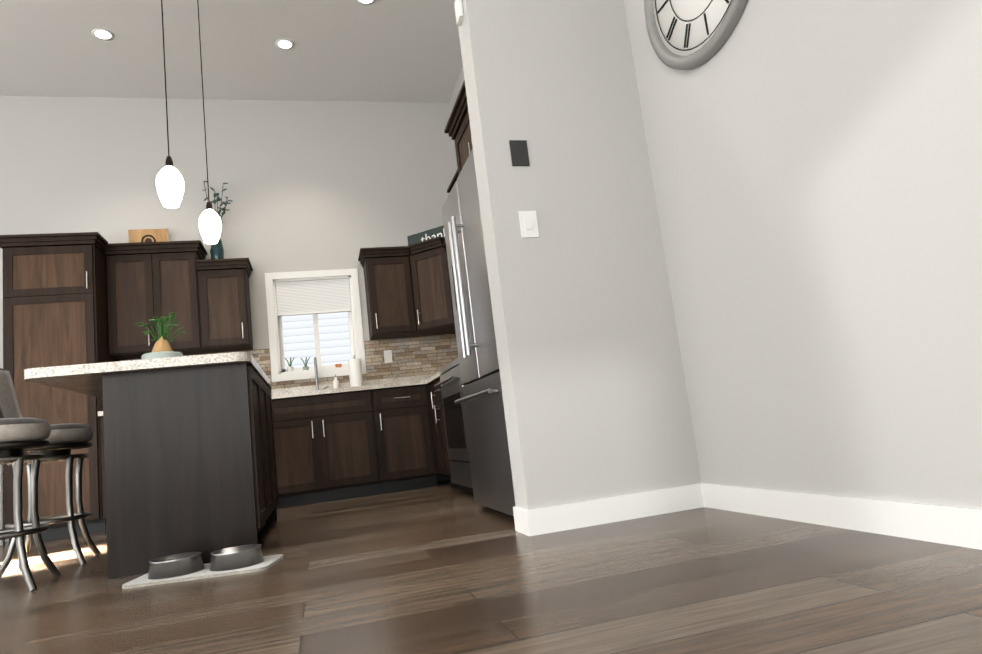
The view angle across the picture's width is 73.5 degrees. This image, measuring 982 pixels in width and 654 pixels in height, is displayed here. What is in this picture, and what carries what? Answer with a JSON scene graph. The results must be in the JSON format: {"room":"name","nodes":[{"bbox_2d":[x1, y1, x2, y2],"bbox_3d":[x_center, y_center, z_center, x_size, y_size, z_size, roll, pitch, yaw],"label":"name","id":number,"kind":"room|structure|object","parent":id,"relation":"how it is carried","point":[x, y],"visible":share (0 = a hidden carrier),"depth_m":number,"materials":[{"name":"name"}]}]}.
{"room":"kitchen","nodes":[
{"label":"kitchen","id":0,"kind":"room"},
{"bbox_2d":[0,96,456,480],"bbox_3d":[-4.010,-0.168,5.706,8.150,3.870,0.150,-4,-9,-15],"label":"wall","id":1,"kind":"structure","parent":0,"point":[320,185],"depth_m":6.27,"materials":[{"name":"grey paint"}]},
{"bbox_2d":[104,240,206,359],"bbox_3d":[-2.885,-0.232,5.730,0.755,0.940,0.383,-4,-9,-15],"label":"upper cabinet","id":2,"kind":"object","parent":1,"relation":"attached to","point":[146,281],"visible":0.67,"depth_m":5.59,"materials":[{"name":"brown wood"}]},
{"bbox_2d":[128,229,167,242],"bbox_3d":[-3.079,-0.769,5.915,0.320,0.220,0.056,-4,-9,-15],"label":"plaque","id":3,"kind":"object","parent":2,"relation":"on","point":[147,235],"visible":0.5,"depth_m":5.90,"materials":[{"name":"brown wood"}]},
{"bbox_2d":[196,258,252,352],"bbox_3d":[-2.347,-0.187,5.864,0.430,0.765,0.380,-4,-9,-15],"label":"upper cabinet","id":4,"kind":"object","parent":1,"relation":"attached to","point":[225,308],"visible":1,"depth_m":5.73,"materials":[{"name":"brown wood"}]},
{"bbox_2d":[202,181,232,258],"bbox_3d":[-2.470,-0.949,5.985,0.258,0.794,0.156,-4,-9,-15],"label":"vase","id":5,"kind":"object","parent":4,"relation":"on","point":[216,250],"visible":0.56,"depth_m":5.97,"materials":[{"name":"teal ceramic"}]},
{"bbox_2d":[120,334,457,388],"bbox_3d":[-1.675,0.358,6.135,3.209,0.380,0.011,-4,-9,-15],"label":"backsplash","id":6,"kind":"structure","parent":1,"relation":"attached to","point":[422,355],"depth_m":6.34,"materials":[{"name":"stone"}]},
{"bbox_2d":[384,350,392,362],"bbox_3d":[-0.989,0.283,6.318,0.075,0.120,0.007,-4,-9,-15],"label":"electrical outlet plate","id":7,"kind":"object","parent":6,"relation":"attached to","point":[387,356],"visible":0.27,"depth_m":6.30,"materials":[{"name":"white plastic"}]},
{"bbox_2d":[265,268,366,381],"bbox_3d":[-1.671,-0.019,6.275,0.855,1.030,0.180,-4,-9,-15],"label":"window","id":8,"kind":"structure","parent":1,"relation":"in","point":[315,292],"depth_m":6.25,"materials":[{"name":"white"}]},
{"bbox_2d":[358,246,416,339],"bbox_3d":[-0.988,-0.314,6.243,0.450,0.810,0.380,-4,-9,-15],"label":"upper cabinet","id":9,"kind":"object","parent":1,"relation":"attached to","point":[389,295],"visible":1,"depth_m":6.12,"materials":[{"name":"brown wood"}]},
{"bbox_2d":[409,236,455,336],"bbox_3d":[-0.434,-0.377,6.259,0.646,0.810,0.646,-4,-9,-15],"label":"upper cabinet","id":10,"kind":"object","parent":1,"relation":"attached to","point":[431,290],"visible":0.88,"depth_m":6.06,"materials":[{"name":"brown wood"}]},
{"bbox_2d":[407,225,444,245],"bbox_3d":[-0.480,-0.875,6.360,0.820,0.205,0.024,-12,-10,29],"label":"sign","id":11,"kind":"object","parent":10,"relation":"on","point":[426,235],"visible":0.27,"depth_m":6.44,"materials":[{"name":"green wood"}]},
{"bbox_2d":[428,384,440,473],"bbox_3d":[-0.274,0.912,6.074,0.627,0.776,0.627,-4,-9,-15],"label":"base cabinet","id":12,"kind":"object","parent":1,"relation":"attached to","point":[433,430],"visible":0.14,"depth_m":5.70,"materials":[{"name":"brown wood"}]},
{"bbox_2d":[0,0,462,102],"bbox_3d":[-3.245,-2.816,2.193,8.150,0.100,8.150,-4,-9,-15],"label":"ceiling","id":13,"kind":"structure","parent":0,"point":[382,50],"depth_m":5.61,"materials":[{"name":"white paint"}]},
{"bbox_2d":[92,28,113,40],"bbox_3d":[-3.079,-2.321,5.217,0.156,0.006,0.156,-4,-9,-15],"label":"recessed light","id":14,"kind":"object","parent":13,"relation":"in","point":[104,34],"visible":1,"depth_m":5.21,"materials":[{"name":"white"}]},
{"bbox_2d":[156,0,183,207],"bbox_3d":[-1.888,-1.660,3.790,0.144,2.011,0.144,-4,-9,-15],"label":"pendant light","id":15,"kind":"object","parent":13,"relation":"hanging from","point":[170,184],"visible":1,"depth_m":3.62,"materials":[{"name":"white glass"}]},
{"bbox_2d":[197,0,221,243],"bbox_3d":[-1.982,-1.544,4.531,0.144,1.994,0.144,-4,-9,-15],"label":"pendant light","id":16,"kind":"object","parent":13,"relation":"hanging from","point":[210,225],"visible":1,"depth_m":4.37,"materials":[{"name":"white glass"}]},
{"bbox_2d":[275,39,293,49],"bbox_3d":[-1.762,-2.417,5.620,0.156,0.006,0.156,-4,-9,-15],"label":"recessed light","id":17,"kind":"object","parent":13,"relation":"in","point":[285,44],"visible":1,"depth_m":5.62,"materials":[{"name":"white"}]},
{"bbox_2d":[356,0,375,4],"bbox_3d":[-0.982,-2.580,5.162,0.156,0.006,0.156,-4,-9,-15],"label":"recessed light","id":18,"kind":"object","parent":13,"relation":"in","point":[367,2],"visible":1,"depth_m":5.20,"materials":[{"name":"white"}]},
{"bbox_2d":[0,480,981,653],"bbox_3d":[-2.784,1.057,1.603,8.150,0.050,8.150,-4,-9,-15],"label":"floor","id":19,"kind":"structure","parent":0,"point":[444,567],"depth_m":1.82,"materials":[{"name":"brown wood"}]},
{"bbox_2d":[0,464,4,545],"bbox_3d":[-3.884,1.356,5.047,0.235,0.652,0.165,-1,-10,-35],"label":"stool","id":20,"kind":"object","parent":19,"relation":"on","point":[2,542],"visible":0.81,"depth_m":5.06,"materials":[{"name":"grey metal"}]},
{"bbox_2d":[0,418,60,590],"bbox_3d":[-2.268,0.610,2.922,0.526,1.118,0.412,-4,-9,-20],"label":"stool","id":21,"kind":"object","parent":19,"relation":"on","point":[18,436],"visible":1,"depth_m":2.88,"materials":[{"name":"metal"}]},
{"bbox_2d":[0,368,99,577],"bbox_3d":[-2.454,0.728,3.554,0.526,1.118,0.412,-3,-9,-21],"label":"stool","id":22,"kind":"object","parent":19,"relation":"on","point":[64,440],"visible":0.71,"depth_m":3.53,"materials":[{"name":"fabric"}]},
{"bbox_2d":[0,232,119,545],"bbox_3d":[-3.438,0.479,5.300,0.730,2.345,0.679,-4,-9,-15],"label":"pantry cabinet","id":23,"kind":"object","parent":19,"relation":"on","point":[55,309],"visible":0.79,"depth_m":5.08,"materials":[{"name":"brown wood"}]},
{"bbox_2d":[100,416,106,532],"bbox_3d":[-2.791,1.155,5.351,0.528,0.881,0.664,-4,-9,-15],"label":"base cabinet","id":24,"kind":"object","parent":19,"relation":"on","point":[102,469],"depth_m":5.02,"materials":[{"name":"brown wood"}]},
{"bbox_2d":[102,363,278,578],"bbox_3d":[-1.569,0.750,3.651,0.624,0.881,1.460,-4,-9,-15],"label":"kitchen island","id":25,"kind":"object","parent":19,"relation":"on","point":[190,458],"visible":0.98,"depth_m":2.96,"materials":[{"name":"brown wood"}]},
{"bbox_2d":[24,352,271,397],"bbox_3d":[-1.760,0.304,3.668,0.925,0.043,1.570,-4,-9,-15],"label":"island countertop","id":26,"kind":"structure","parent":25,"relation":"on","point":[86,379],"depth_m":2.96,"materials":[{"name":"stone"}]},
{"bbox_2d":[135,312,186,358],"bbox_3d":[-1.838,0.105,3.680,0.255,0.367,0.257,-4,-9,-15],"label":"potted plant","id":27,"kind":"object","parent":26,"relation":"on","point":[162,348],"visible":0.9,"depth_m":3.65,"materials":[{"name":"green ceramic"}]},
{"bbox_2d":[122,544,282,588],"bbox_3d":[-1.169,0.968,2.703,0.560,0.075,0.300,-6,-9,-4],"label":"pet bowls","id":28,"kind":"object","parent":19,"relation":"on","point":[189,566],"visible":1,"depth_m":2.62,"materials":[{"name":"silver metal"}]},
{"bbox_2d":[272,390,379,508],"bbox_3d":[-1.489,1.054,5.710,0.927,0.881,0.664,-4,-9,-15],"label":"base cabinet","id":29,"kind":"object","parent":19,"relation":"on","point":[325,448],"visible":0.79,"depth_m":5.46,"materials":[{"name":"brown wood"}]},
{"bbox_2d":[98,375,424,416],"bbox_3d":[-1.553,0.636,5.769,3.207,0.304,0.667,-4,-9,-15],"label":"countertop","id":30,"kind":"structure","parent":29,"relation":"on","point":[292,392],"depth_m":5.69,"materials":[{"name":"stone"}]},
{"bbox_2d":[314,357,328,389],"bbox_3d":[-1.549,0.440,5.983,0.129,0.340,0.218,-4,-9,-15],"label":"faucet","id":31,"kind":"object","parent":30,"relation":"on","point":[316,373],"visible":0.81,"depth_m":6.02,"materials":[{"name":"silver metal"}]},
{"bbox_2d":[333,374,339,388],"bbox_3d":[-1.435,0.526,6.089,0.060,0.178,0.070,-4,-9,-15],"label":"soap dispenser","id":32,"kind":"object","parent":30,"relation":"on","point":[336,383],"visible":0.73,"depth_m":6.07,"materials":[{"name":"white ceramic"}]},
{"bbox_2d":[348,355,362,386],"bbox_3d":[-1.251,0.424,6.072,0.148,0.330,0.150,-4,-9,-15],"label":"paper towel","id":33,"kind":"object","parent":30,"relation":"on","point":[355,371],"visible":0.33,"depth_m":6.03,"materials":[{"name":"white paper"}]},
{"bbox_2d":[371,384,437,493],"bbox_3d":[-0.804,1.002,5.899,0.494,0.881,0.664,-4,-9,-15],"label":"base cabinet","id":34,"kind":"object","parent":19,"relation":"on","point":[405,447],"visible":0.98,"depth_m":5.63,"materials":[{"name":"brown wood"}]},
{"bbox_2d":[430,381,457,486],"bbox_3d":[-0.170,0.883,5.616,0.664,0.881,0.304,-4,-9,-15],"label":"base cabinet","id":35,"kind":"object","parent":19,"relation":"on","point":[437,434],"visible":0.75,"depth_m":5.53,"materials":[{"name":"brown wood"}]},
{"bbox_2d":[434,379,464,488],"bbox_3d":[-0.079,0.819,5.268,0.664,0.881,0.422,-4,-9,-15],"label":"base cabinet","id":36,"kind":"object","parent":19,"relation":"on","point":[446,460],"visible":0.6,"depth_m":5.30,"materials":[{"name":"brown wood"}]},
{"bbox_2d":[424,372,443,384],"bbox_3d":[-0.168,0.341,5.473,0.657,0.138,0.690,-4,-9,-15],"label":"countertop","id":37,"kind":"structure","parent":36,"relation":"on","point":[431,378],"depth_m":5.52,"materials":[{"name":"stone"}]},
{"bbox_2d":[434,358,472,492],"bbox_3d":[0.021,0.617,4.706,0.706,1.085,0.765,-4,-9,-15],"label":"range","id":38,"kind":"object","parent":19,"relation":"on","point":[450,385],"visible":0.27,"depth_m":4.58,"materials":[{"name":"silver metal"}]},
{"bbox_2d":[442,149,515,515],"bbox_3d":[0.243,0.056,3.515,0.807,1.780,0.907,-4,-9,-15],"label":"refrigerator","id":39,"kind":"object","parent":19,"relation":"on","point":[481,400],"visible":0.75,"depth_m":3.36,"materials":[{"name":"silver metal"}]},
{"bbox_2d":[458,0,701,509],"bbox_3d":[0.380,-0.395,3.022,0.800,2.485,0.180,-4,-9,-15],"label":"wall","id":40,"kind":"structure","parent":0,"point":[594,394],"depth_m":2.92,"materials":[{"name":"grey paint"}]},
{"bbox_2d":[454,0,463,25],"bbox_3d":[-0.149,-1.486,3.084,0.022,0.110,0.080,-4,-9,-15],"label":"thermostat","id":41,"kind":"object","parent":40,"relation":"attached to","point":[459,11],"visible":1,"depth_m":3.06,"materials":[{"name":"white plastic"}]},
{"bbox_2d":[509,140,529,165],"bbox_3d":[0.127,-0.774,2.928,0.080,0.120,0.006,-4,-9,-15],"label":"switch plate","id":42,"kind":"object","parent":40,"relation":"attached to","point":[518,148],"depth_m":2.92,"materials":[{"name":"black plastic"}]},
{"bbox_2d":[518,211,538,237],"bbox_3d":[0.166,-0.450,2.876,0.080,0.120,0.011,-4,-9,-15],"label":"switch plate","id":43,"kind":"object","parent":40,"relation":"attached to","point":[527,219],"depth_m":2.87,"materials":[{"name":"white plastic"}]},
{"bbox_2d":[517,483,701,535],"bbox_3d":[0.520,0.761,2.745,0.780,0.100,0.014,-4,-9,-15],"label":"baseboard","id":44,"kind":"structure","parent":40,"relation":"attached to","point":[539,521],"depth_m":2.73,"materials":[{"name":"white"}]},
{"bbox_2d":[449,0,981,508],"bbox_3d":[0.851,-1.177,2.885,0.150,3.870,8.000,-4,-9,-15],"label":"wall","id":45,"kind":"structure","parent":0,"point":[817,172],"depth_m":2.07,"materials":[{"name":"grey paint"}]},
{"bbox_2d":[447,169,458,192],"bbox_3d":[-0.012,-0.918,4.980,0.433,0.590,0.855,-4,-9,-15],"label":"upper cabinet","id":46,"kind":"object","parent":45,"relation":"attached to","point":[453,181],"visible":0.02,"depth_m":5.16,"materials":[{"name":"brown wood"}]},
{"bbox_2d":[444,80,472,174],"bbox_3d":[0.183,-1.132,3.760,0.673,0.490,1.040,-4,-9,-15],"label":"upper cabinet","id":47,"kind":"object","parent":45,"relation":"attached to","point":[457,128],"visible":0.19,"depth_m":3.94,"materials":[{"name":"brown wood"}]},
{"bbox_2d":[644,0,747,69],"bbox_3d":[0.806,-1.439,2.606,0.039,0.780,0.780,-4,-9,-15],"label":"wall clock","id":48,"kind":"object","parent":45,"relation":"attached to","point":[687,34],"visible":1,"depth_m":2.68,"materials":[{"name":"brushed gray metal"},{"name":"white painted dial"},{"name":"clear glass"}]},
{"bbox_2d":[701,483,981,549],"bbox_3d":[1.454,0.355,0.817,0.014,0.100,4.295,-4,-9,-15],"label":"baseboard","id":49,"kind":"structure","parent":45,"relation":"attached to","point":[952,525],"depth_m":2.02,"materials":[{"name":"white"}]},
{"label":"outside","id":50,"kind":"structure","parent":0,"visible":0},
{"bbox_2d":[282,312,351,368],"bbox_3d":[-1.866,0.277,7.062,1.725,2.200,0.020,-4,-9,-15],"label":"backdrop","id":51,"kind":"structure","parent":50,"point":[299,338],"depth_m":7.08,"materials":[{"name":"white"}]}
]}

